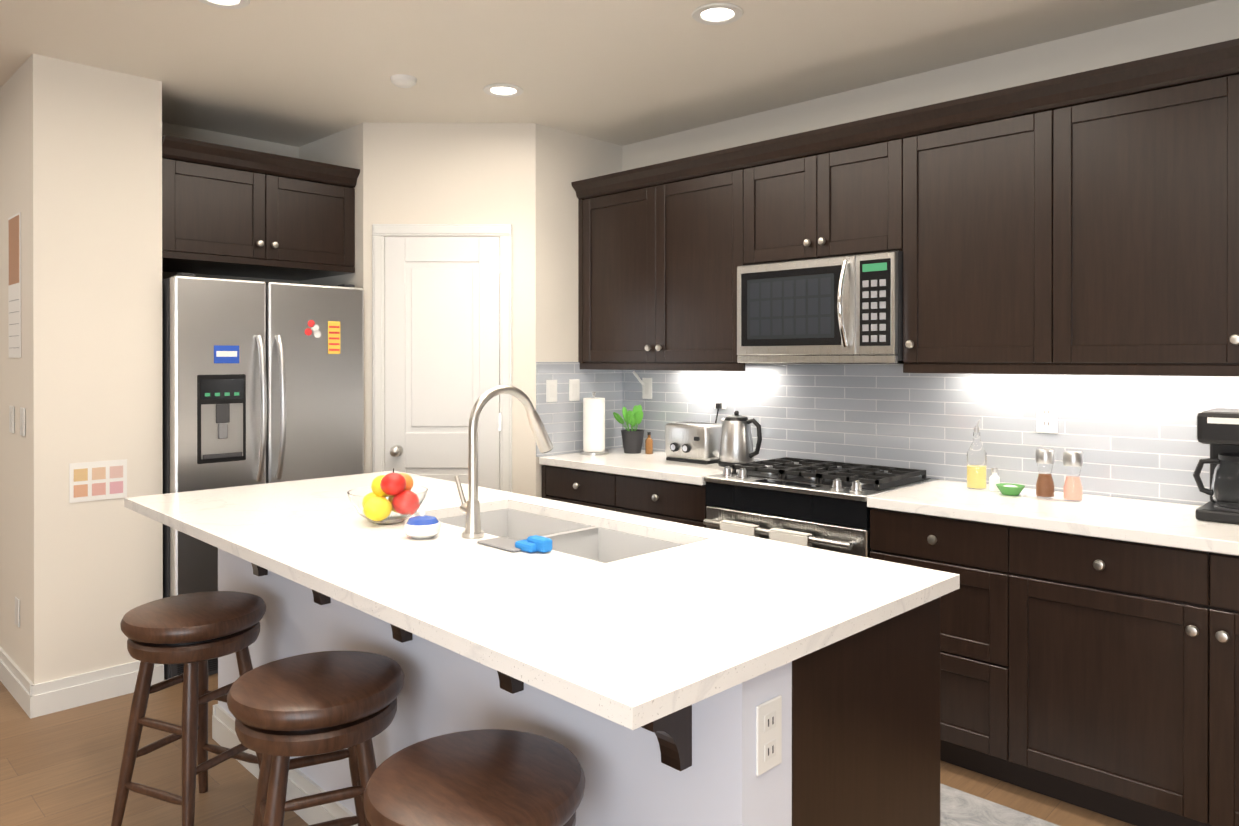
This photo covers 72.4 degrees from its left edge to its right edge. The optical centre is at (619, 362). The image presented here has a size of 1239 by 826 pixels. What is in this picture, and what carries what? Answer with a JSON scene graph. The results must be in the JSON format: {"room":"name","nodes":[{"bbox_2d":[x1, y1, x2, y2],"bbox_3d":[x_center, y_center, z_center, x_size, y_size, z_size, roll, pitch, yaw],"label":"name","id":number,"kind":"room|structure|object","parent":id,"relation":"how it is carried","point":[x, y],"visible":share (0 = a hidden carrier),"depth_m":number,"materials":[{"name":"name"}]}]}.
{"room":"kitchen","nodes":[
{"label":"kitchen","id":0,"kind":"room"},
{"bbox_2d":[0,54,162,684],"bbox_3d":[-3.571,0.084,4.892,3.950,2.620,0.470,0,0,44],"label":"wall","id":1,"kind":"structure","parent":0,"point":[81,189],"depth_m":3.50,"materials":[{"name":"white paint"}]},
{"bbox_2d":[9,406,13,432],"bbox_3d":[-2.586,0.241,3.603,0.074,0.115,0.007,0,0,44],"label":"light switch","id":2,"kind":"object","parent":1,"relation":"attached to","point":[11,408],"depth_m":3.59,"materials":[{"name":"white plastic"}]},
{"bbox_2d":[8,212,20,357],"bbox_3d":[-2.549,-0.322,3.567,0.220,0.600,0.004,0,0,44],"label":"picture","id":3,"kind":"object","parent":1,"relation":"attached to","point":[14,277],"visible":0.98,"depth_m":3.56,"materials":[{"name":"white paper"}]},
{"bbox_2d":[15,597,19,626],"bbox_3d":[-2.517,1.041,3.540,0.070,0.115,0.005,0,0,44],"label":"outlet","id":4,"kind":"object","parent":1,"relation":"attached to","point":[17,602],"depth_m":3.52,"materials":[{"name":"white plastic"}]},
{"bbox_2d":[0,647,35,718],"bbox_3d":[-3.734,1.332,4.716,3.966,0.125,0.016,0,0,44],"label":"baseboard","id":5,"kind":"structure","parent":1,"relation":"attached to","point":[12,677],"depth_m":3.49,"materials":[{"name":"white wood"}]},
{"bbox_2d":[20,407,24,435],"bbox_3d":[-2.442,0.241,3.464,0.074,0.115,0.007,0,0,44],"label":"light switch","id":6,"kind":"object","parent":1,"relation":"attached to","point":[22,433],"depth_m":3.45,"materials":[{"name":"white plastic"}]},
{"bbox_2d":[69,459,126,502],"bbox_3d":[-2.157,0.488,3.509,0.003,0.160,0.210,0,0,44],"label":"picture","id":7,"kind":"object","parent":1,"relation":"attached to","point":[97,480],"visible":1,"depth_m":3.50,"materials":[{"name":"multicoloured paper"}]},
{"bbox_2d":[36,661,163,716],"bbox_3d":[-2.142,1.336,3.521,0.016,0.125,0.456,0,0,44],"label":"baseboard","id":8,"kind":"structure","parent":1,"relation":"attached to","point":[40,699],"depth_m":3.48,"materials":[{"name":"white wood"}]},
{"bbox_2d":[162,122,298,282],"bbox_3d":[-2.815,0.081,6.152,3.280,2.620,2.390,0,0,44],"label":"wall","id":9,"kind":"structure","parent":0,"point":[186,132],"depth_m":4.54,"materials":[{"name":"white paint"}]},
{"bbox_2d":[162,135,359,280],"bbox_3d":[-1.896,-0.726,4.241,0.692,0.525,0.924,0,0,44],"label":"upper cabinet","id":10,"kind":"object","parent":9,"relation":"attached to","point":[232,211],"visible":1,"depth_m":4.01,"materials":[{"name":"brown wood"}]},
{"bbox_2d":[299,123,621,497],"bbox_3d":[-0.834,0.085,4.878,1.340,2.620,1.460,0,0,44],"label":"wall","id":11,"kind":"structure","parent":0,"point":[519,177],"depth_m":4.33,"materials":[{"name":"white paint"}]},
{"bbox_2d":[372,224,511,491],"bbox_3d":[-0.902,0.345,4.315,0.506,2.102,0.506,0,0,44],"label":"pantry door","id":12,"kind":"structure","parent":11,"relation":"in","point":[441,335],"depth_m":4.31,"materials":[{"name":"white wood"}]},
{"bbox_2d":[536,362,621,456],"bbox_3d":[-0.203,0.238,4.560,0.008,0.485,0.638,0,0,44],"label":"backsplash","id":13,"kind":"structure","parent":11,"relation":"attached to","point":[562,419],"depth_m":4.50,"materials":[{"name":"tile"}]},
{"bbox_2d":[546,380,556,401],"label":"outlet plates","id":14,"kind":"object","parent":13,"relation":"attached to","point":[551,385],"depth_m":4.39,"materials":[{"name":"white plastic"}]},
{"bbox_2d":[569,379,579,400],"label":"outlet plates","id":15,"kind":"object","parent":13,"relation":"attached to","point":[574,384],"depth_m":4.51,"materials":[{"name":"white plastic"}]},
{"bbox_2d":[0,673,1134,825],"bbox_3d":[-1.710,1.454,1.608,11.200,0.100,7.380,0,0,44],"label":"floor","id":16,"kind":"structure","parent":0,"point":[61,768],"depth_m":2.85,"materials":[{"name":"brown wood"}]},
{"bbox_2d":[111,591,265,825],"bbox_3d":[-1.283,1.069,2.565,0.421,0.669,0.421,0,0,44],"label":"stool","id":17,"kind":"object","parent":16,"relation":"on","point":[193,633],"visible":0.96,"depth_m":2.48,"materials":[{"name":"brown wood"}]},
{"bbox_2d":[162,273,363,679],"bbox_3d":[-1.837,0.501,4.187,0.823,1.790,0.900,0,0,44],"label":"refrigerator","id":18,"kind":"object","parent":16,"relation":"on","point":[262,382],"visible":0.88,"depth_m":3.85,"materials":[{"name":"grey metal"}]},
{"bbox_2d":[227,651,403,825],"bbox_3d":[-0.712,1.070,2.004,0.421,0.669,0.421,0,0,44],"label":"stool","id":19,"kind":"object","parent":16,"relation":"on","point":[316,708],"visible":0.98,"depth_m":1.90,"materials":[{"name":"brown wood"}]},
{"bbox_2d":[363,729,584,825],"bbox_3d":[-0.259,1.072,1.537,0.421,0.669,0.421,0,0,44],"label":"stool","id":20,"kind":"object","parent":16,"relation":"on","point":[492,777],"visible":1,"depth_m":1.49,"materials":[{"name":"brown wood"}]},
{"bbox_2d":[199,503,940,825],"bbox_3d":[-0.417,0.957,2.511,0.840,0.888,2.466,0,0,-44],"label":"kitchen island","id":21,"kind":"object","parent":16,"relation":"on","point":[847,734],"depth_m":1.76,"materials":[{"name":"white"}]},
{"bbox_2d":[124,483,843,734],"bbox_3d":[-0.672,0.498,2.294,0.555,0.032,2.543,0,0,-44],"label":"island countertop","id":22,"kind":"structure","parent":21,"relation":"on","point":[629,649],"depth_m":1.71,"materials":[{"name":"white stone"}]},
{"bbox_2d":[404,512,440,538],"bbox_3d":[-0.544,0.446,2.338,0.100,0.070,0.100,0,0,-44],"label":"dish","id":23,"kind":"object","parent":22,"relation":"on","point":[422,525],"visible":1,"depth_m":2.30,"materials":[{"name":"white ceramic"}]},
{"bbox_2d":[477,535,551,552],"bbox_3d":[-0.272,0.464,2.209,0.088,0.035,0.225,0,0,-44],"label":"mat","id":24,"kind":"object","parent":22,"relation":"on","point":[534,543],"visible":0.98,"depth_m":2.17,"materials":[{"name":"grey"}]},
{"bbox_2d":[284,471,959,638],"bbox_3d":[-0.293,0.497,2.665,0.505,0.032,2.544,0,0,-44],"label":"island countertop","id":25,"kind":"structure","parent":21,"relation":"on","point":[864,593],"depth_m":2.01,"materials":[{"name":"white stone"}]},
{"bbox_2d":[347,468,427,524],"bbox_3d":[-0.697,0.398,2.552,0.236,0.165,0.236,0,0,-44],"label":"fruit bowl","id":26,"kind":"object","parent":25,"relation":"on","point":[392,498],"visible":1,"depth_m":2.50,"materials":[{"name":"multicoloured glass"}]},
{"bbox_2d":[455,385,552,538],"bbox_3d":[-0.333,0.272,2.453,0.312,0.418,0.110,0,0,-44],"label":"faucet","id":27,"kind":"object","parent":25,"relation":"on","point":[470,508],"visible":1,"depth_m":2.35,"materials":[{"name":"silver metal"}]},
{"bbox_2d":[541,464,709,527],"bbox_3d":[0.191,0.959,4.192,1.065,0.876,0.598,0,0,44],"label":"base cabinet","id":28,"kind":"object","parent":16,"relation":"on","point":[657,499],"depth_m":3.92,"materials":[{"name":"black wood"}]},
{"bbox_2d":[539,448,768,487],"bbox_3d":[0.184,0.500,4.184,1.065,0.038,0.618,0,0,44],"label":"countertop","id":29,"kind":"structure","parent":28,"relation":"on","point":[655,466],"depth_m":4.01,"materials":[{"name":"white stone"}]},
{"bbox_2d":[580,392,607,454],"bbox_3d":[-0.134,0.317,4.479,0.150,0.325,0.150,0,0,44],"label":"paper towel","id":30,"kind":"object","parent":29,"relation":"on","point":[593,425],"visible":1,"depth_m":4.43,"materials":[{"name":"white paper"}]},
{"bbox_2d":[613,405,644,453],"bbox_3d":[0.056,0.353,4.517,0.175,0.254,0.186,0,0,44],"label":"plant","id":31,"kind":"object","parent":29,"relation":"on","point":[632,439],"visible":1,"depth_m":4.47,"materials":[{"name":"green plant"}]},
{"bbox_2d":[645,432,652,453],"bbox_3d":[0.156,0.422,4.462,0.040,0.115,0.040,0,0,44],"label":"soap bottle","id":32,"kind":"object","parent":29,"relation":"on","point":[648,445],"visible":1,"depth_m":4.45,"materials":[{"name":"brown"}]},
{"bbox_2d":[665,421,721,463],"bbox_3d":[0.371,0.388,4.145,0.270,0.186,0.196,0,0,44],"label":"toaster","id":33,"kind":"object","parent":29,"relation":"on","point":[693,442],"visible":0.94,"depth_m":4.06,"materials":[{"name":"silver metal"}]},
{"bbox_2d":[718,411,761,467],"bbox_3d":[0.566,0.353,3.952,0.232,0.257,0.170,0,0,44],"label":"kettle","id":34,"kind":"object","parent":29,"relation":"on","point":[736,445],"visible":0.96,"depth_m":3.91,"materials":[{"name":"silver metal"}]},
{"bbox_2d":[703,457,936,557],"bbox_3d":[0.819,0.919,3.531,0.750,0.958,0.672,0,0,44],"label":"range","id":35,"kind":"object","parent":16,"relation":"on","point":[820,504],"visible":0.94,"depth_m":3.35,"materials":[{"name":"grey metal"}]},
{"bbox_2d":[870,508,1030,789],"bbox_3d":[1.312,0.962,3.105,0.546,0.876,0.598,0,0,44],"label":"base cabinet","id":36,"kind":"object","parent":16,"relation":"on","point":[985,677],"depth_m":2.81,"materials":[{"name":"black wood"}]},
{"bbox_2d":[940,783,1058,825],"bbox_3d":[0.487,1.395,2.918,2.030,0.008,0.640,0,0,44],"label":"rug","id":37,"kind":"object","parent":16,"relation":"on","point":[959,807],"depth_m":2.62,"materials":[{"name":"fabric"}]},
{"bbox_2d":[1031,532,1238,825],"bbox_3d":[1.874,0.964,2.559,1.139,0.876,0.598,0,0,44],"label":"base cabinet","id":38,"kind":"object","parent":16,"relation":"on","point":[1089,652],"depth_m":2.50,"materials":[{"name":"black wood"}]},
{"bbox_2d":[867,480,1238,555],"bbox_3d":[2.246,0.506,2.184,3.167,0.038,0.618,0,0,44],"label":"countertop","id":39,"kind":"structure","parent":38,"relation":"on","point":[1132,521],"depth_m":2.75,"materials":[{"name":"white stone"}]},
{"bbox_2d":[967,419,985,488],"bbox_3d":[1.376,0.350,3.264,0.070,0.266,0.070,0,0,44],"label":"oil bottle","id":40,"kind":"object","parent":39,"relation":"on","point":[976,465],"visible":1,"depth_m":3.24,"materials":[{"name":"yellow glass"}]},
{"bbox_2d":[989,468,999,490],"bbox_3d":[1.416,0.441,3.198,0.038,0.085,0.038,0,0,44],"label":"bottle","id":41,"kind":"object","parent":39,"relation":"on","point":[994,478],"visible":0.96,"depth_m":3.19,"materials":[{"name":"white plastic"}]},
{"bbox_2d":[996,483,1024,495],"bbox_3d":[1.435,0.466,3.110,0.100,0.036,0.100,0,0,44],"label":"bowl","id":42,"kind":"object","parent":39,"relation":"on","point":[1010,489],"visible":1,"depth_m":3.09,"materials":[{"name":"green ceramic"}]},
{"bbox_2d":[1036,448,1054,497],"bbox_3d":[1.535,0.398,3.055,0.062,0.172,0.062,0,0,44],"label":"grinder","id":43,"kind":"object","parent":39,"relation":"on","point":[1045,460],"visible":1,"depth_m":3.03,"materials":[{"name":"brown glass"}]},
{"bbox_2d":[1063,451,1082,501],"bbox_3d":[1.596,0.398,2.981,0.062,0.172,0.062,0,0,44],"label":"grinder","id":44,"kind":"object","parent":39,"relation":"on","point":[1072,486],"visible":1,"depth_m":2.96,"materials":[{"name":"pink glass"}]},
{"bbox_2d":[1193,408,1238,523],"bbox_3d":[1.938,0.317,2.643,0.229,0.335,0.270,0,0,44],"label":"coffee maker","id":45,"kind":"object","parent":39,"relation":"on","point":[1218,430],"visible":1,"depth_m":2.59,"materials":[{"name":"black plastic"}]},
{"bbox_2d":[0,0,1216,146],"bbox_3d":[-1.710,-1.266,1.600,11.200,0.100,7.380,0,0,44],"label":"ceiling","id":46,"kind":"structure","parent":0,"point":[297,73],"depth_m":3.32,"materials":[{"name":"white paint"}]},
{"bbox_2d":[198,0,249,8],"bbox_3d":[-1.325,-1.216,2.816,0.180,0.008,0.180,0,0,44],"label":"recessed light","id":47,"kind":"object","parent":46,"relation":"in","point":[231,4],"visible":0.96,"depth_m":2.86,"materials":[{"name":"white"}]},
{"bbox_2d":[390,74,416,87],"bbox_3d":[-0.928,-1.206,3.642,0.112,0.032,0.112,0,0,44],"label":"smoke detector","id":48,"kind":"object","parent":46,"relation":"attached to","point":[403,81],"visible":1,"depth_m":3.61,"materials":[{"name":"white plastic"}]},
{"bbox_2d":[483,83,522,96],"bbox_3d":[-0.520,-1.218,3.790,0.180,0.008,0.180,0,0,44],"label":"recessed light","id":49,"kind":"object","parent":46,"relation":"in","point":[502,90],"visible":1,"depth_m":3.78,"materials":[{"name":"white"}]},
{"bbox_2d":[692,3,742,24],"bbox_3d":[0.341,-1.216,2.954,0.180,0.008,0.180,0,0,44],"label":"recessed light","id":50,"kind":"object","parent":46,"relation":"in","point":[717,13],"visible":1,"depth_m":2.95,"materials":[{"name":"white"}]},
{"bbox_2d":[622,0,1238,505],"bbox_3d":[2.448,0.091,2.573,6.580,2.620,0.200,0,0,44],"label":"wall","id":51,"kind":"structure","parent":0,"point":[1190,28],"depth_m":3.43,"materials":[{"name":"white paint"}]},
{"bbox_2d":[575,146,744,365],"bbox_3d":[0.285,-0.479,4.289,1.076,0.960,0.340,0,0,44],"label":"upper cabinet","id":52,"kind":"object","parent":51,"relation":"attached to","point":[660,245],"depth_m":4.12,"materials":[{"name":"brown wood"}]},
{"bbox_2d":[743,111,902,264],"bbox_3d":[0.940,-0.697,3.652,0.750,0.521,0.340,0,0,44],"label":"upper cabinet","id":53,"kind":"object","parent":51,"relation":"attached to","point":[837,190],"depth_m":3.49,"materials":[{"name":"brown wood"}]},
{"bbox_2d":[737,251,903,363],"bbox_3d":[0.898,-0.214,3.610,0.742,0.435,0.462,0,0,44],"label":"microwave","id":54,"kind":"object","parent":53,"relation":"attached to","point":[847,309],"visible":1,"depth_m":3.45,"materials":[{"name":"grey metal"}]},
{"bbox_2d":[622,363,1238,505],"bbox_3d":[2.378,0.244,2.496,6.572,0.485,0.008,0,0,44],"label":"backsplash","id":55,"kind":"structure","parent":51,"relation":"attached to","point":[1132,436],"depth_m":3.45,"materials":[{"name":"tile"}]},
{"bbox_2d":[632,371,651,398],"label":"outlet plates","id":56,"kind":"object","parent":55,"relation":"attached to","point":[646,383],"depth_m":4.65,"materials":[{"name":"white plastic"}]},
{"bbox_2d":[714,386,725,422],"label":"outlet plates","id":57,"kind":"object","parent":55,"relation":"attached to","point":[719,391],"depth_m":4.29,"materials":[{"name":"white plastic"}]},
{"bbox_2d":[1036,402,1057,433],"label":"outlet plates","id":58,"kind":"object","parent":55,"relation":"attached to","point":[1046,417],"depth_m":3.21,"materials":[{"name":"white plastic"}]},
{"bbox_2d":[903,74,1074,369],"bbox_3d":[1.425,-0.476,3.183,0.600,0.960,0.340,0,0,44],"label":"upper cabinet","id":59,"kind":"object","parent":51,"relation":"attached to","point":[989,177],"depth_m":3.04,"materials":[{"name":"brown wood"}]},
{"bbox_2d":[1075,38,1238,369],"bbox_3d":[1.992,-0.475,2.633,1.219,0.960,0.340,0,0,44],"label":"upper cabinet","id":60,"kind":"object","parent":51,"relation":"attached to","point":[1084,223],"depth_m":2.68,"materials":[{"name":"brown wood"}]}
]}

